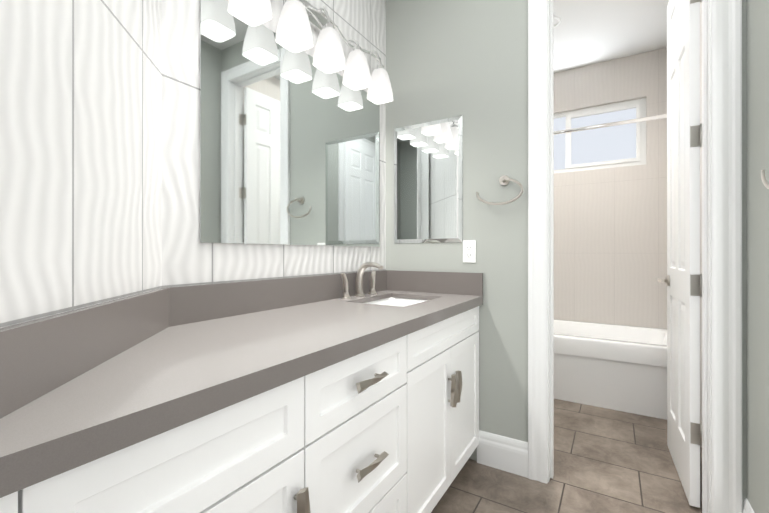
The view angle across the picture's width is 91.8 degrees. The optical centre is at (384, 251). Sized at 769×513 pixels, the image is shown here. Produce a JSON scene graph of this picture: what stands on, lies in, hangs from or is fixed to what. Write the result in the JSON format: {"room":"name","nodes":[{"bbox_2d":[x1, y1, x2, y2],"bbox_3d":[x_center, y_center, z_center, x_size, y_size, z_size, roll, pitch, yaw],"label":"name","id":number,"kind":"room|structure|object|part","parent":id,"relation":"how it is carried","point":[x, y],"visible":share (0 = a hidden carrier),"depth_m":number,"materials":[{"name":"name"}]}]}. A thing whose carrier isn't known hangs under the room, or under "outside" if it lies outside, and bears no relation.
{"room":"bathroom","nodes":[
{"label":"bathroom","id":0,"kind":"room"},
{"bbox_2d":[0,0,161,327],"bbox_3d":[-0.624,-0.281,0.675,0.100,2.720,1.019,0,0,-12],"label":"wall","id":1,"kind":"structure","parent":0,"point":[80,153],"depth_m":0.71,"materials":[{"name":"tile"}]},
{"bbox_2d":[160,270,387,325],"bbox_3d":[-0.324,0.166,1.649,0.020,0.116,1.265,0,0,32],"label":"backsplash","id":2,"kind":"structure","parent":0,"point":[179,304],"depth_m":1.32,"materials":[{"name":"grey stone"}]},
{"bbox_2d":[162,0,385,287],"bbox_3d":[-0.369,-0.280,1.690,0.107,2.720,1.289,0,0,32],"label":"wall","id":3,"kind":"structure","parent":0,"point":[289,147],"depth_m":1.44,"materials":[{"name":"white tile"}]},
{"bbox_2d":[228,0,392,103],"bbox_3d":[-0.258,-0.945,1.626,0.160,0.280,0.988,0,0,32],"label":"sconce","id":4,"kind":"object","parent":3,"relation":"attached to","point":[298,20],"visible":1,"depth_m":1.58,"materials":[{"name":"white glass"}]},
{"bbox_3d":[-0.272,-1.018,1.635,0.128,0.134,0.988,0,0,32],"label":"vanity light frame","id":5,"kind":"part","parent":4,"relation":"part of","materials":[{"name":"silver metal"}]},
{"bbox_2d":[386,0,745,506],"bbox_3d":[0.709,-0.280,1.852,1.575,2.720,0.115,0,0,32],"label":"wall","id":6,"kind":"structure","parent":0,"point":[466,59],"depth_m":1.90,"materials":[{"name":"grey paint"}]},
{"bbox_2d":[394,115,462,242],"bbox_3d":[0.234,-0.385,2.071,0.416,0.670,0.006,0,0,32],"label":"mirror","id":7,"kind":"object","parent":6,"relation":"attached to","point":[428,182],"visible":1,"depth_m":2.06,"materials":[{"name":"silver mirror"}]},
{"bbox_2d":[388,270,482,293],"bbox_3d":[0.251,0.167,2.050,0.582,0.116,0.020,0,0,32],"label":"backsplash","id":8,"kind":"structure","parent":6,"relation":"attached to","point":[431,282],"depth_m":2.02,"materials":[{"name":"grey stone"}]},
{"bbox_2d":[463,240,475,262],"bbox_3d":[0.442,-0.002,1.943,0.070,0.116,0.008,0,0,32],"label":"duplex electrical outlet","id":9,"kind":"object","parent":6,"relation":"attached to","point":[469,251],"visible":1,"depth_m":1.94,"materials":[{"name":"white plastic"}]},
{"bbox_2d":[466,245,471,257],"bbox_3d":[0.440,-0.002,1.941,0.033,0.068,0.002,0,0,32],"label":"receptacle","id":10,"kind":"object","parent":9,"relation":"attached to","point":[468,247],"depth_m":1.94,"materials":[{"name":"white plastic"}]},
{"bbox_2d":[476,175,523,204],"bbox_3d":[0.569,-0.304,1.837,0.228,0.152,0.058,0,0,32],"label":"towel ring","id":11,"kind":"object","parent":6,"relation":"attached to","point":[504,180],"visible":1,"depth_m":1.81,"materials":[{"name":"silver metal"}]},
{"bbox_2d":[477,430,527,477],"bbox_3d":[0.585,0.999,1.851,0.253,0.163,0.015,0,0,32],"label":"baseboard","id":12,"kind":"structure","parent":6,"relation":"attached to","point":[504,453],"depth_m":1.84,"materials":[{"name":"white wood"}]},
{"bbox_2d":[528,0,741,512],"bbox_3d":[1.041,-0.185,1.638,0.755,2.530,0.136,0,0,32],"label":"door frame","id":13,"kind":"structure","parent":6,"relation":"attached to","point":[726,256],"depth_m":1.45,"materials":[{"name":"white wood"}]},
{"bbox_2d":[657,0,701,507],"bbox_3d":[1.439,-0.142,1.807,0.148,2.425,0.575,0,0,30],"label":"door","id":14,"kind":"structure","parent":6,"relation":"in","point":[683,280],"depth_m":1.68,"materials":[{"name":"white wood"}]},
{"bbox_3d":[1.528,0.155,1.964,0.148,0.062,0.144,0,0,30],"label":"handle","id":15,"kind":"part","parent":14,"relation":"part of","materials":[{"name":"silver metal"}]},
{"bbox_2d":[431,399,701,512],"bbox_3d":[0.376,1.105,1.308,1.775,0.050,5.040,0,0,32],"label":"floor","id":16,"kind":"structure","parent":0,"point":[606,460],"depth_m":1.78,"materials":[{"name":"tile"}]},
{"bbox_2d":[0,302,482,512],"bbox_3d":[-0.227,0.674,1.253,0.600,0.812,1.877,0,0,32],"label":"bathroom vanity","id":17,"kind":"object","parent":16,"relation":"on","point":[357,391],"depth_m":0.86,"materials":[{"name":"white wood"}]},
{"bbox_2d":[0,290,482,485],"bbox_3d":[-0.240,0.246,1.249,0.582,0.044,1.900,0,0,32],"label":"countertop","id":18,"kind":"structure","parent":17,"relation":"on","point":[60,401],"depth_m":0.68,"materials":[{"name":"grey stone"}]},
{"bbox_2d":[340,262,383,297],"bbox_3d":[-0.079,0.137,1.855,0.158,0.174,0.278,0,0,32],"label":"faucet","id":19,"kind":"object","parent":18,"relation":"on","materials":[{"name":"silver metal"}]},
{"bbox_2d":[372,298,427,305],"bbox_3d":[0.057,0.321,1.770,0.348,0.149,0.453,0,0,32],"label":"sink","id":20,"kind":"object","parent":18,"relation":"in","point":[383,301],"depth_m":1.94,"materials":[{"name":"white ceramic"}]},
{"bbox_3d":[-0.308,0.712,0.637,0.020,0.543,0.464,0,0,32],"label":"door","id":21,"kind":"part","parent":17,"relation":"part of","materials":[{"name":"white wood"}]},
{"bbox_3d":[-0.177,0.574,0.796,0.037,0.134,0.031,0,0,32],"label":"handle","id":22,"kind":"part","parent":17,"relation":"part of","materials":[{"name":"grey metal"}]},
{"bbox_3d":[-0.059,0.586,1.042,0.020,0.292,0.480,0,0,32],"label":"drawer","id":23,"kind":"part","parent":17,"relation":"part of","materials":[{"name":"white wood"}]},
{"bbox_3d":[-0.059,0.355,1.043,0.020,0.159,0.480,0,0,32],"label":"drawer","id":24,"kind":"part","parent":17,"relation":"part of","materials":[{"name":"white wood"}]},
{"bbox_3d":[-0.035,0.586,1.028,0.037,0.031,0.134,0,0,32],"label":"handle","id":25,"kind":"part","parent":17,"relation":"part of","materials":[{"name":"grey metal"}]},
{"bbox_3d":[-0.035,0.355,1.028,0.037,0.031,0.134,0,0,32],"label":"handle","id":26,"kind":"part","parent":17,"relation":"part of","materials":[{"name":"grey metal"}]},
{"bbox_3d":[-0.059,0.861,1.042,0.020,0.245,0.480,0,0,32],"label":"drawer","id":27,"kind":"part","parent":17,"relation":"part of","materials":[{"name":"white wood"}]},
{"bbox_3d":[0.170,0.696,1.417,0.020,0.576,0.390,0,0,32],"label":"door","id":28,"kind":"part","parent":17,"relation":"part of","materials":[{"name":"white wood"}]},
{"bbox_3d":[0.282,0.575,1.544,0.037,0.134,0.031,0,0,32],"label":"handle","id":29,"kind":"part","parent":17,"relation":"part of","materials":[{"name":"grey metal"}]},
{"bbox_3d":[0.313,0.575,1.595,0.037,0.134,0.032,0,0,32],"label":"handle","id":30,"kind":"part","parent":17,"relation":"part of","materials":[{"name":"grey metal"}]},
{"bbox_3d":[0.376,0.696,1.752,0.020,0.576,0.390,0,0,32],"label":"door","id":31,"kind":"part","parent":17,"relation":"part of","materials":[{"name":"white wood"}]},
{"bbox_2d":[554,319,666,419],"bbox_3d":[1.442,0.849,3.051,1.565,0.465,0.747,0,0,32],"label":"bathtub","id":32,"kind":"object","parent":16,"relation":"on","point":[623,368],"visible":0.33,"depth_m":2.59,"materials":[{"name":"white ceramic"}]},
{"bbox_2d":[554,48,666,328],"bbox_3d":[1.667,-0.279,3.415,1.575,2.720,0.100,0,0,32],"label":"wall","id":33,"kind":"structure","parent":0,"point":[610,245],"depth_m":3.17,"materials":[{"name":"tile"}]},
{"bbox_2d":[554,98,645,173],"bbox_3d":[1.684,-0.999,3.409,1.164,0.560,0.062,0,0,32],"label":"window","id":34,"kind":"structure","parent":33,"relation":"in","point":[623,145],"depth_m":3.27,"materials":[{"name":"white"}]},
{"bbox_2d":[554,114,666,134],"bbox_3d":[1.266,-0.881,2.764,1.567,0.052,0.052,0,0,32],"label":"shower rod","id":35,"kind":"object","parent":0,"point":[613,124],"visible":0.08,"depth_m":2.57,"materials":[{"name":"silver metal"}]},
{"bbox_2d":[554,0,668,72],"bbox_3d":[0.376,-1.665,1.310,1.775,0.050,5.040,0,0,32],"label":"ceiling","id":36,"kind":"structure","parent":0,"point":[588,32],"depth_m":2.76,"materials":[{"name":"white paint"}]},
{"bbox_2d":[554,16,560,27],"bbox_3d":[1.178,-1.638,2.671,0.156,0.010,0.156,0,0,32],"label":"recessed light","id":37,"kind":"object","parent":36,"relation":"in","point":[558,19],"visible":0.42,"depth_m":2.63,"materials":[{"name":"white"}]},
{"bbox_2d":[746,0,768,512],"bbox_3d":[1.116,-0.281,0.914,0.100,2.720,4.940,0,0,32],"label":"wall","id":38,"kind":"structure","parent":0,"point":[757,259],"depth_m":1.28,"materials":[{"name":"grey paint"}]},
{"bbox_2d":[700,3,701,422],"bbox_3d":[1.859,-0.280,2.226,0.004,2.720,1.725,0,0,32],"label":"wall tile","id":39,"kind":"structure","parent":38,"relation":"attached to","point":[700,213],"depth_m":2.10,"materials":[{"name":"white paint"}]},
{"bbox_2d":[742,498,754,512],"bbox_3d":[0.947,0.998,0.747,0.015,0.163,1.517,0,0,32],"label":"baseboard","id":40,"kind":"structure","parent":38,"relation":"attached to","point":[746,507],"depth_m":1.36,"materials":[{"name":"white wood"}]},
{"bbox_2d":[761,170,768,188],"bbox_3d":[1.077,-0.245,1.002,0.058,0.152,0.228,0,0,32],"label":"towel ring","id":41,"kind":"object","parent":38,"relation":"attached to","point":[765,182],"visible":1,"depth_m":1.09,"materials":[{"name":"silver metal"}]}
]}

